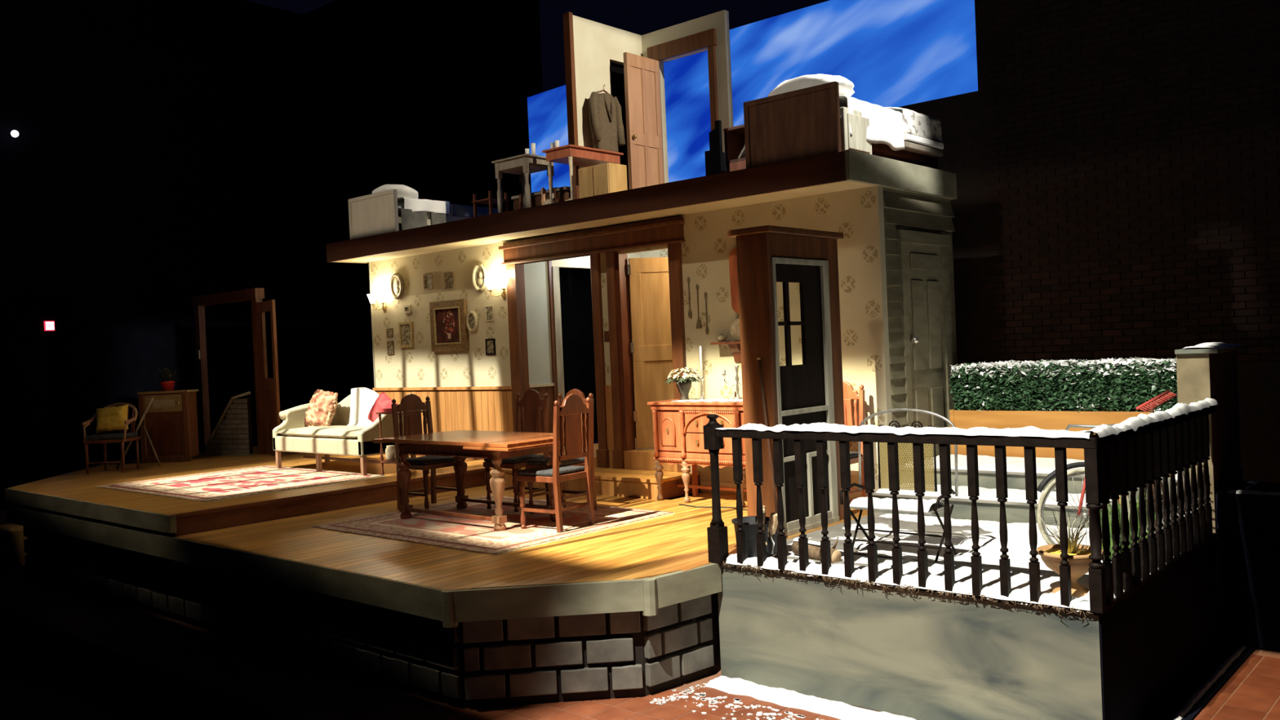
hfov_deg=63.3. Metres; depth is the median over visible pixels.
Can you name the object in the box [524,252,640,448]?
wall
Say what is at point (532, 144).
tumbler
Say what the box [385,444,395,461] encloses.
jar
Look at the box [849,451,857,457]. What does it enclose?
seat cushion
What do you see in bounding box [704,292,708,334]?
utensil
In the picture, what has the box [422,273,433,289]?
picture frame
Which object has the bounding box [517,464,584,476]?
seat cushion
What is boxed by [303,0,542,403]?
wall
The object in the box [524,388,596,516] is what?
dining chair
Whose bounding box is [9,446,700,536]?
floor
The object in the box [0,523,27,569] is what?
wooden crate
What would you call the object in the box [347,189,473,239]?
bed
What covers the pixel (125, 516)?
trim
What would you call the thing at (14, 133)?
work light
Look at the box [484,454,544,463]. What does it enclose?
seat cushion
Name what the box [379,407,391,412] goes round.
book
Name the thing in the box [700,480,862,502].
baseboard
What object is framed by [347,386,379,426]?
throw blanket
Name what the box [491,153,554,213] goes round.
side table
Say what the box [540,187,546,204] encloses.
horse
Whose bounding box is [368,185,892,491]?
wall
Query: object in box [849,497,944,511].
cushion
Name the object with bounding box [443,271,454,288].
picture frame
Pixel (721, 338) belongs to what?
teapot
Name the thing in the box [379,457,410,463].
shelf
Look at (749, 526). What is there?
bucket
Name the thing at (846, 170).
slab
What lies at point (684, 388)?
pot
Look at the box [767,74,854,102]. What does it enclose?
pillow
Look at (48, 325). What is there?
exit sign
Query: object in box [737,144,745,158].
book
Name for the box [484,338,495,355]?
picture frame
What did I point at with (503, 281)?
wall sconce
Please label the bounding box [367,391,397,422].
cushion
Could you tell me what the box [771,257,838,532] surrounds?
door
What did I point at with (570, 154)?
side table
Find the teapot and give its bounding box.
[715,333,727,342]
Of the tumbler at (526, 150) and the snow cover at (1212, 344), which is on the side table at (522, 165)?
the tumbler at (526, 150)
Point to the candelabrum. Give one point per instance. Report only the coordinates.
(737, 383)
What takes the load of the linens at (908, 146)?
on the bed at (805, 122)
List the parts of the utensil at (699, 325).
handle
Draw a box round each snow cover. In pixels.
[1182,342,1241,349]
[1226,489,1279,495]
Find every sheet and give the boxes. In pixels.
[397,196,449,213]
[839,95,904,151]
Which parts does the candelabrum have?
arm, stem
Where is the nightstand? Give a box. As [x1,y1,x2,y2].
[723,124,746,172]
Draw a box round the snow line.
[1168,644,1246,719]
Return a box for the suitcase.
[511,186,570,210]
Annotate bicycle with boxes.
[1036,423,1189,545]
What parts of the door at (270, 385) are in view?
panel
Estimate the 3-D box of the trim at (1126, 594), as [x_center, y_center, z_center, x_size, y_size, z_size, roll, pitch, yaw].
[3.260,1.292,6.456,0.025,0.028,2.510,-2,1,41]
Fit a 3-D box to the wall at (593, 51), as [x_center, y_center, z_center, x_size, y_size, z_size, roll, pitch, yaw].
[-0.384,-2.869,12.476,0.170,2.290,1.350,-2,1,41]
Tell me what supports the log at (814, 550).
on the floor at (835, 531)
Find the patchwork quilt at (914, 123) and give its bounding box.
[884,106,942,142]
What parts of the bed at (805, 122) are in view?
headboard moulding, headboard, rail, leg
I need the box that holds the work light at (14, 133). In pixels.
[9,129,18,137]
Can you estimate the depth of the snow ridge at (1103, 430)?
6.20 m
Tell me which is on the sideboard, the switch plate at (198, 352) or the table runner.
the table runner
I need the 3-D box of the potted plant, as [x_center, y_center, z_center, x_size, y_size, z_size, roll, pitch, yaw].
[-6.649,0.266,14.615,0.356,0.333,0.356,-2,1,14]
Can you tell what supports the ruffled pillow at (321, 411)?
on the sofa
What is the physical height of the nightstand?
0.470 m
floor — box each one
[0,491,1279,719]
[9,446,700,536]
[17,484,875,590]
[768,512,1214,566]
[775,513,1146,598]
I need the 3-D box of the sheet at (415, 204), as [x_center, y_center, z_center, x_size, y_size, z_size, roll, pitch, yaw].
[-3.153,-2.010,13.861,1.087,0.224,0.722,-2,1,41]
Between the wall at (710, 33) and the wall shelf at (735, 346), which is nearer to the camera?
the wall shelf at (735, 346)
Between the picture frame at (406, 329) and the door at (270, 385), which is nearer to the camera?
the picture frame at (406, 329)
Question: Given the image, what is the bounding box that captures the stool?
[471,191,509,217]
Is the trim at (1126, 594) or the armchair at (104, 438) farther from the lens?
the armchair at (104, 438)
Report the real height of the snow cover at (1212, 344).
0.044 m
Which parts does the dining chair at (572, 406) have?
leg, seat frame, leg, post, panel, rail, crest rail, post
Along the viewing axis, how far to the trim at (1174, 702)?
6.60 m
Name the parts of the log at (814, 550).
snow cap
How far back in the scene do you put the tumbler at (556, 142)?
11.42 m
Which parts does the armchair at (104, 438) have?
leg, leg, arm rail, seat frame, leg, leg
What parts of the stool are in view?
leg, seat, leg, leg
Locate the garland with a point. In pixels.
(828, 578)
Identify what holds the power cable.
on the floor at (677, 541)
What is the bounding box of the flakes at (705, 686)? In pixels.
[651,683,706,704]
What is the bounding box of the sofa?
[272,394,416,475]
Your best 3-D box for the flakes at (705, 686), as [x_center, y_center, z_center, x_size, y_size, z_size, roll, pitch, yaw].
[0.278,2.206,6.870,0.504,0.004,0.110,-3,1,-42]
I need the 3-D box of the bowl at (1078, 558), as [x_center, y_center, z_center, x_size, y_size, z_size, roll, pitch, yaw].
[2.408,1.192,5.808,0.346,0.262,0.346,-2,1,41]
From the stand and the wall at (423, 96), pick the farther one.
the wall at (423, 96)
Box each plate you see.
[196,350,200,359]
[730,318,740,340]
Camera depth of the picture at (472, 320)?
12.94 m
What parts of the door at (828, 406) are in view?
rail, rail, rail, rail, rail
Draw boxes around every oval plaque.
[390,272,404,299]
[471,262,488,292]
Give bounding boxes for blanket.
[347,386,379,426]
[449,204,497,217]
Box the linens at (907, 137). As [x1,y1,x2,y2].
[903,133,943,150]
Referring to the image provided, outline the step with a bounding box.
[871,466,1243,531]
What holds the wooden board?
attached to the wall at (858, 214)
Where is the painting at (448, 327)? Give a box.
[429,298,469,351]
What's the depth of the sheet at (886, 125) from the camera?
9.44 m
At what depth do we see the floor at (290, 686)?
7.37 m
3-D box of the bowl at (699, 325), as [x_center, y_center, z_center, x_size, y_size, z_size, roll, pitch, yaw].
[0.600,-0.366,10.577,0.075,0.090,0.012,-2,1,41]
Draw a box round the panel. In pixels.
[840,106,871,154]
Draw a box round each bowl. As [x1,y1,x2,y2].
[688,310,691,318]
[695,319,702,328]
[705,326,708,334]
[1036,543,1103,596]
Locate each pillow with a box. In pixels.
[304,389,337,426]
[371,184,417,203]
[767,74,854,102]
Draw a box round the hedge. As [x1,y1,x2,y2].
[948,356,1177,412]
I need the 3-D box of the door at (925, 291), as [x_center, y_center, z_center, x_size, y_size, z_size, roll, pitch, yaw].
[2.747,-0.070,9.835,0.100,2.330,1.020,-2,1,41]
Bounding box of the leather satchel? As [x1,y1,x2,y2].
[765,521,777,555]
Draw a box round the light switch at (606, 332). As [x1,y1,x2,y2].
[604,330,608,341]
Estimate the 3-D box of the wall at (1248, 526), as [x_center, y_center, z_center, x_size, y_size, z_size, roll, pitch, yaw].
[6.057,1.426,6.244,4.460,1.080,0.740,-2,1,41]
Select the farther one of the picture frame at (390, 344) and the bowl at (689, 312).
the picture frame at (390, 344)
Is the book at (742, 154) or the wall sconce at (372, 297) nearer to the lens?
the book at (742, 154)
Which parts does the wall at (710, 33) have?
casing, casing, casing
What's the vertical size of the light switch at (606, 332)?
0.115 m
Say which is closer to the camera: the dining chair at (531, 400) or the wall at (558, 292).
the dining chair at (531, 400)
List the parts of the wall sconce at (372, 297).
lamp shade, lamp shade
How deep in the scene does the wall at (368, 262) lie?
14.38 m
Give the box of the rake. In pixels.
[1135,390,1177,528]
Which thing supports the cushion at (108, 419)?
on the armchair at (104, 438)
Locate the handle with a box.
[756,356,779,535]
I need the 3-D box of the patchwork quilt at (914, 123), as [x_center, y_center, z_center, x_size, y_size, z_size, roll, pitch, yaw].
[2.346,-2.285,10.392,1.072,0.333,0.792,-2,1,41]
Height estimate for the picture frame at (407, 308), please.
0.110 m
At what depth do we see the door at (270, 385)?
14.79 m
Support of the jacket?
hanging from the wall at (593, 51)
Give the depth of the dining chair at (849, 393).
9.26 m
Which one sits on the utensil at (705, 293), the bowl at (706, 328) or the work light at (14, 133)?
the bowl at (706, 328)
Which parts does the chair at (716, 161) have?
seat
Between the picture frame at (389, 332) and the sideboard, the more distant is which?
the picture frame at (389, 332)
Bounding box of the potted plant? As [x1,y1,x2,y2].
[155,367,180,391]
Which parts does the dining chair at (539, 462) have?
leg, seat frame, post, leg, crest rail, post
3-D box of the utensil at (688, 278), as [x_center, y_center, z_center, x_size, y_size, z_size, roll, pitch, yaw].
[0.504,-0.640,10.649,0.042,0.425,0.013,-2,1,41]
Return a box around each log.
[756,507,765,533]
[765,512,777,545]
[791,536,841,562]
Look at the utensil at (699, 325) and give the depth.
10.57 m
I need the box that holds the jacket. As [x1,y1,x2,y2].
[588,84,625,152]
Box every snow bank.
[725,553,1089,610]
[1079,545,1195,601]
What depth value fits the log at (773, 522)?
7.10 m
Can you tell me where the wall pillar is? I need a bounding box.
[1174,345,1247,642]
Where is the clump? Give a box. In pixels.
[1099,493,1149,558]
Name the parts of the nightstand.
drawer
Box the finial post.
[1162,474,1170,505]
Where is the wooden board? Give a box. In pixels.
[728,247,738,312]
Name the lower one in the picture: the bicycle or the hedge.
the bicycle
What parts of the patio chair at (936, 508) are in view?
armrest, leg, leg, seat, panel, panel frame, frame, armrest, leg, leg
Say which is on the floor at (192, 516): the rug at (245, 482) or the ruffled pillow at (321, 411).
the rug at (245, 482)
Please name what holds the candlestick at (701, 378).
on the table runner
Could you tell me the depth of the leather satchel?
7.12 m
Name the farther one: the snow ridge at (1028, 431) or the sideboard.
the sideboard
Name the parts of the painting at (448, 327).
moulding, moulding, moulding, moulding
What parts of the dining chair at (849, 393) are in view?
panel, crest rail, seat frame, post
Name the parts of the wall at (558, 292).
chair rail, casing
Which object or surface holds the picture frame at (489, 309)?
attached to the wall at (858, 214)
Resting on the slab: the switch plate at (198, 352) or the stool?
the stool
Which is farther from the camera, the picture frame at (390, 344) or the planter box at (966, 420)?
the picture frame at (390, 344)
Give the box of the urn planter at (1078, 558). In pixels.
[1036,507,1103,596]
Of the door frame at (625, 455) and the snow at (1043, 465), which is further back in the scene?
the door frame at (625, 455)
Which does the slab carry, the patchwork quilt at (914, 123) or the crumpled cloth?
the crumpled cloth
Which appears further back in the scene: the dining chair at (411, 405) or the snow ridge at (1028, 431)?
the dining chair at (411, 405)
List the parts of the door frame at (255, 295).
casing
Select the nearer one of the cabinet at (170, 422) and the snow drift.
the snow drift
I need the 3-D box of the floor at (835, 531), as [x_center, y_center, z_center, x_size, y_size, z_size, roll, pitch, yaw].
[2.673,1.292,7.714,2.530,0.003,3.600,-2,1,41]
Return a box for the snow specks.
[726,563,1090,613]
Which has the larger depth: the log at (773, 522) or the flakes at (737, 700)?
the log at (773, 522)
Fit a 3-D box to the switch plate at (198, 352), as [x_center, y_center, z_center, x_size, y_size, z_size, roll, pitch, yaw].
[-6.898,-0.084,16.232,0.080,0.140,0.020,-2,1,41]
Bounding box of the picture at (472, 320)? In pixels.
[466,311,478,332]
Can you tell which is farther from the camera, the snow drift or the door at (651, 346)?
the door at (651, 346)
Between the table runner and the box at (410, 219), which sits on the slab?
the box at (410, 219)
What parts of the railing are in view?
newel post, handrail, newel post, handrail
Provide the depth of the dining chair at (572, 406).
8.72 m
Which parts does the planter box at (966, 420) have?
post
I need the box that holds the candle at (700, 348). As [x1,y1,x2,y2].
[699,346,702,377]
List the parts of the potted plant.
pot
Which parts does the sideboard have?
leg, moulding, arched panel, door, leg, leg, rope moulding, moulding, moulding, rope moulding, drawer, arch moulding, drawer, door, leg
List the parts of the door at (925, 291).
knob, panel, panel, casing, panel, panel, panel, casing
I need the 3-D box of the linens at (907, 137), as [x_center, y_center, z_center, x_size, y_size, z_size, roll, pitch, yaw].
[2.719,-2.105,10.052,0.110,0.063,0.780,-2,1,41]
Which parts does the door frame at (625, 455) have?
casing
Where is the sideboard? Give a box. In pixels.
[647,399,746,507]
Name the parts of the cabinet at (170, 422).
corner post, dial panel, speaker panel, corner post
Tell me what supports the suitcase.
on the slab
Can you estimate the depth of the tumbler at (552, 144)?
11.47 m
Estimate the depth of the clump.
6.59 m
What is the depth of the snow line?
6.53 m
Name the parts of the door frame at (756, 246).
crown moulding, post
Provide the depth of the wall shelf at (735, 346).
10.22 m
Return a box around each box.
[400,208,426,230]
[430,212,450,225]
[949,408,1155,460]
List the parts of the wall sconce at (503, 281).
lamp shade, arm, lamp shade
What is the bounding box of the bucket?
[731,515,769,557]
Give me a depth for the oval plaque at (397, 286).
13.92 m
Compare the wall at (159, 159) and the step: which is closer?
the step
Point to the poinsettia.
(683, 384)
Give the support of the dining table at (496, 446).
on the rug at (455, 532)
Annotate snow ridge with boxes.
[716,422,1093,439]
[1087,397,1217,437]
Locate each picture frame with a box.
[386,328,393,337]
[386,341,394,354]
[398,321,414,347]
[403,304,412,313]
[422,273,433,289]
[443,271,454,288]
[484,305,494,321]
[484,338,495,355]
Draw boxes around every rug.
[94,465,384,502]
[311,494,675,555]
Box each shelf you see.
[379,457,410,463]
[710,341,741,362]
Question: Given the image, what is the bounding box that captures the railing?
[702,404,1215,613]
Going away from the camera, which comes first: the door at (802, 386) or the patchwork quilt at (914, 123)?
the door at (802, 386)
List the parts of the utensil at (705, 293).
handle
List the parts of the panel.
raised panel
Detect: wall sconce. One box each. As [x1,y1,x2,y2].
[367,293,387,312]
[484,276,509,300]
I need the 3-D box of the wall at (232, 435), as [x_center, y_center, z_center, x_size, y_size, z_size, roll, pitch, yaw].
[-6.066,0.936,15.216,1.002,0.935,0.100,-2,1,23]
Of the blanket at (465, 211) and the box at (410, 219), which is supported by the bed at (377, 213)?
the blanket at (465, 211)
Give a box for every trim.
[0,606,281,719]
[4,472,176,533]
[5,503,721,627]
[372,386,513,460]
[604,385,613,467]
[721,561,1101,615]
[1100,533,1216,614]
[1144,641,1256,719]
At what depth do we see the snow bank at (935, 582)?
6.18 m
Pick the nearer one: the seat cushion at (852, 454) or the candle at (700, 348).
the seat cushion at (852, 454)
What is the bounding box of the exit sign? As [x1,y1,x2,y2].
[44,318,54,330]
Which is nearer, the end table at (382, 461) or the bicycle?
the bicycle
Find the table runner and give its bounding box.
[671,398,742,402]
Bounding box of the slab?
[325,149,956,263]
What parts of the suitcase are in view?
lid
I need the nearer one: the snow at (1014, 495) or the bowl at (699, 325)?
the snow at (1014, 495)
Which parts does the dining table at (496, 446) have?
leg, rope moulding, leg, leg, leg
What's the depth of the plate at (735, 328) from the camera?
10.21 m
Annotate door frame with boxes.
[605,242,690,472]
[726,225,844,537]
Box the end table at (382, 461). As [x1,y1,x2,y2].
[375,409,429,475]
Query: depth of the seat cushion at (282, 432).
12.32 m
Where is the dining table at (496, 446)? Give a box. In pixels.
[373,430,582,530]
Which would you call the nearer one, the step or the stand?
the step
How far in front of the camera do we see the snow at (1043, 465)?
8.96 m
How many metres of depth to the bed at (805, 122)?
9.25 m
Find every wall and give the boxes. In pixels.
[0,0,321,509]
[22,525,720,708]
[200,391,255,455]
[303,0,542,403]
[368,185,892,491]
[368,262,374,387]
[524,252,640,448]
[562,11,642,199]
[640,248,667,257]
[641,9,733,182]
[717,565,1102,719]
[882,186,957,464]
[897,0,1279,482]
[1099,537,1220,719]
[1215,480,1279,652]
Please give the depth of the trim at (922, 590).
6.10 m
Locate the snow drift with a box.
[706,675,915,719]
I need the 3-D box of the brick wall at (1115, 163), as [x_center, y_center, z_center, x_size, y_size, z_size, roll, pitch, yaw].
[6.840,-3.014,9.817,11.600,9.800,0.217,-2,1,41]
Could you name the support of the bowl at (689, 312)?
on the utensil at (688, 278)
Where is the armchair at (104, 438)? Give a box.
[80,402,140,474]
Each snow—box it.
[875,483,1111,506]
[906,453,1177,479]
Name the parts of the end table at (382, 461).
leg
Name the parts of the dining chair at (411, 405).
post, crest rail, panel, leg, seat frame, post, leg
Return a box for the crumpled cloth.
[542,197,557,204]
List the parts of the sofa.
leg, arm, leg, leg, seat rail, leg, backrest, arm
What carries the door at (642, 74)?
in the wall at (710, 33)
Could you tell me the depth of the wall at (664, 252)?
13.89 m
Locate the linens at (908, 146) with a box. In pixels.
[902,141,942,157]
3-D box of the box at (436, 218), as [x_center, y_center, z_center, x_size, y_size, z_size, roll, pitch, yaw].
[-2.626,-1.793,13.687,0.035,0.294,0.300,-2,1,41]
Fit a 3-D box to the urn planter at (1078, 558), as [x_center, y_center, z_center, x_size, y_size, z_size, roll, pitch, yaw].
[2.404,1.076,5.803,0.345,0.494,0.353,-3,1,-13]
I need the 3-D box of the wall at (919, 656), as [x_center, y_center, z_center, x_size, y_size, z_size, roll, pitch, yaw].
[2.327,1.715,7.299,2.540,0.800,2.510,-2,1,41]
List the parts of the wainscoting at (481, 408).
chair rail, board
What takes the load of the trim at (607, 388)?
attached to the wall at (858, 214)
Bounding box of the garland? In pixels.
[720,560,1093,621]
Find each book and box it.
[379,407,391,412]
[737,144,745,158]
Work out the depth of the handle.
7.85 m
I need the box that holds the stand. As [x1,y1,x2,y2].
[115,397,161,468]
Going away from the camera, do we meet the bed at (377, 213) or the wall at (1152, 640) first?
the wall at (1152, 640)
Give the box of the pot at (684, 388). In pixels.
[675,379,691,399]
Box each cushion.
[95,404,128,433]
[275,425,368,439]
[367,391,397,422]
[406,455,454,464]
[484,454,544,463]
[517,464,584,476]
[525,457,584,465]
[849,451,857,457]
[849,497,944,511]
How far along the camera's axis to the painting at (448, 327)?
13.21 m
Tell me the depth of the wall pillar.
7.55 m
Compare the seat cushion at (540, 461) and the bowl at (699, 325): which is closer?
the seat cushion at (540, 461)
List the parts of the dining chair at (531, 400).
leg, seat frame, leg, post, crest rail, panel, post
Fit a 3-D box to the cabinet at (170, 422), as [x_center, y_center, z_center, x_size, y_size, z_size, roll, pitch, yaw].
[-6.619,0.926,14.632,0.700,0.990,0.386,-2,1,-1]
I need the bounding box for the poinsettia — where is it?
[664,367,700,399]
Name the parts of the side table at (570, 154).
leg, leg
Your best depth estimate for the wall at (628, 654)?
7.15 m
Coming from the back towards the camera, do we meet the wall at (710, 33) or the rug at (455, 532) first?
the wall at (710, 33)
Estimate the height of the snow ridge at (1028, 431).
0.065 m
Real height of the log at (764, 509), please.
0.266 m
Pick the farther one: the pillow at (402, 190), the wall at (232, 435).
the wall at (232, 435)
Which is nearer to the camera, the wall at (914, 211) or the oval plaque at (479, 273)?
the wall at (914, 211)
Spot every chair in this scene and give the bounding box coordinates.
[391,393,458,509]
[483,389,551,511]
[516,393,595,533]
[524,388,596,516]
[704,120,727,175]
[840,408,958,562]
[842,380,867,497]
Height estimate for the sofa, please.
0.930 m
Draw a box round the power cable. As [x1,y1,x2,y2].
[679,503,747,510]
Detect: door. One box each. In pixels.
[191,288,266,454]
[258,299,282,457]
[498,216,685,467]
[622,52,664,189]
[626,257,674,448]
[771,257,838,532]
[775,263,830,522]
[896,226,954,459]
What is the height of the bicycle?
0.880 m
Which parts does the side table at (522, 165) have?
leg, leg, leg, leg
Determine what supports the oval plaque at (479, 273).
attached to the wall at (858, 214)
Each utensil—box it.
[687,276,691,318]
[695,284,702,328]
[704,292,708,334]
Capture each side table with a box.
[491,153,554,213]
[542,144,623,204]
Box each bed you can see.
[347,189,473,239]
[743,81,937,168]
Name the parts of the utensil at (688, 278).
handle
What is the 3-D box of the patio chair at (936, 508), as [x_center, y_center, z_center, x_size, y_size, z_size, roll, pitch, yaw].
[1.757,0.839,7.049,0.742,1.005,0.386,-2,1,41]
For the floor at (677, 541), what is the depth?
8.02 m
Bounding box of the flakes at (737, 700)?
[649,688,822,719]
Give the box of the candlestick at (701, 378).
[698,346,706,399]
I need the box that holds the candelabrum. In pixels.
[721,365,742,399]
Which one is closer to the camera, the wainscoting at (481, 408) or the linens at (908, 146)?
the linens at (908, 146)
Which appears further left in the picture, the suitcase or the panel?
the suitcase
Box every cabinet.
[137,389,199,463]
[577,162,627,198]
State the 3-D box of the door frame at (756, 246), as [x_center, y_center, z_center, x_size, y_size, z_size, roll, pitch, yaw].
[1.239,0.155,8.411,0.395,2.385,1.105,-2,1,41]
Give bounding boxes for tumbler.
[524,148,528,154]
[530,142,535,155]
[550,142,555,148]
[554,140,559,147]
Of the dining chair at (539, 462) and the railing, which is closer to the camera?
the railing
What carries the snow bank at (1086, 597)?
on the floor at (835, 531)
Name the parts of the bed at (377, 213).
headboard moulding, headboard, rail, mattress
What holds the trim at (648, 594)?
attached to the wall at (628, 654)

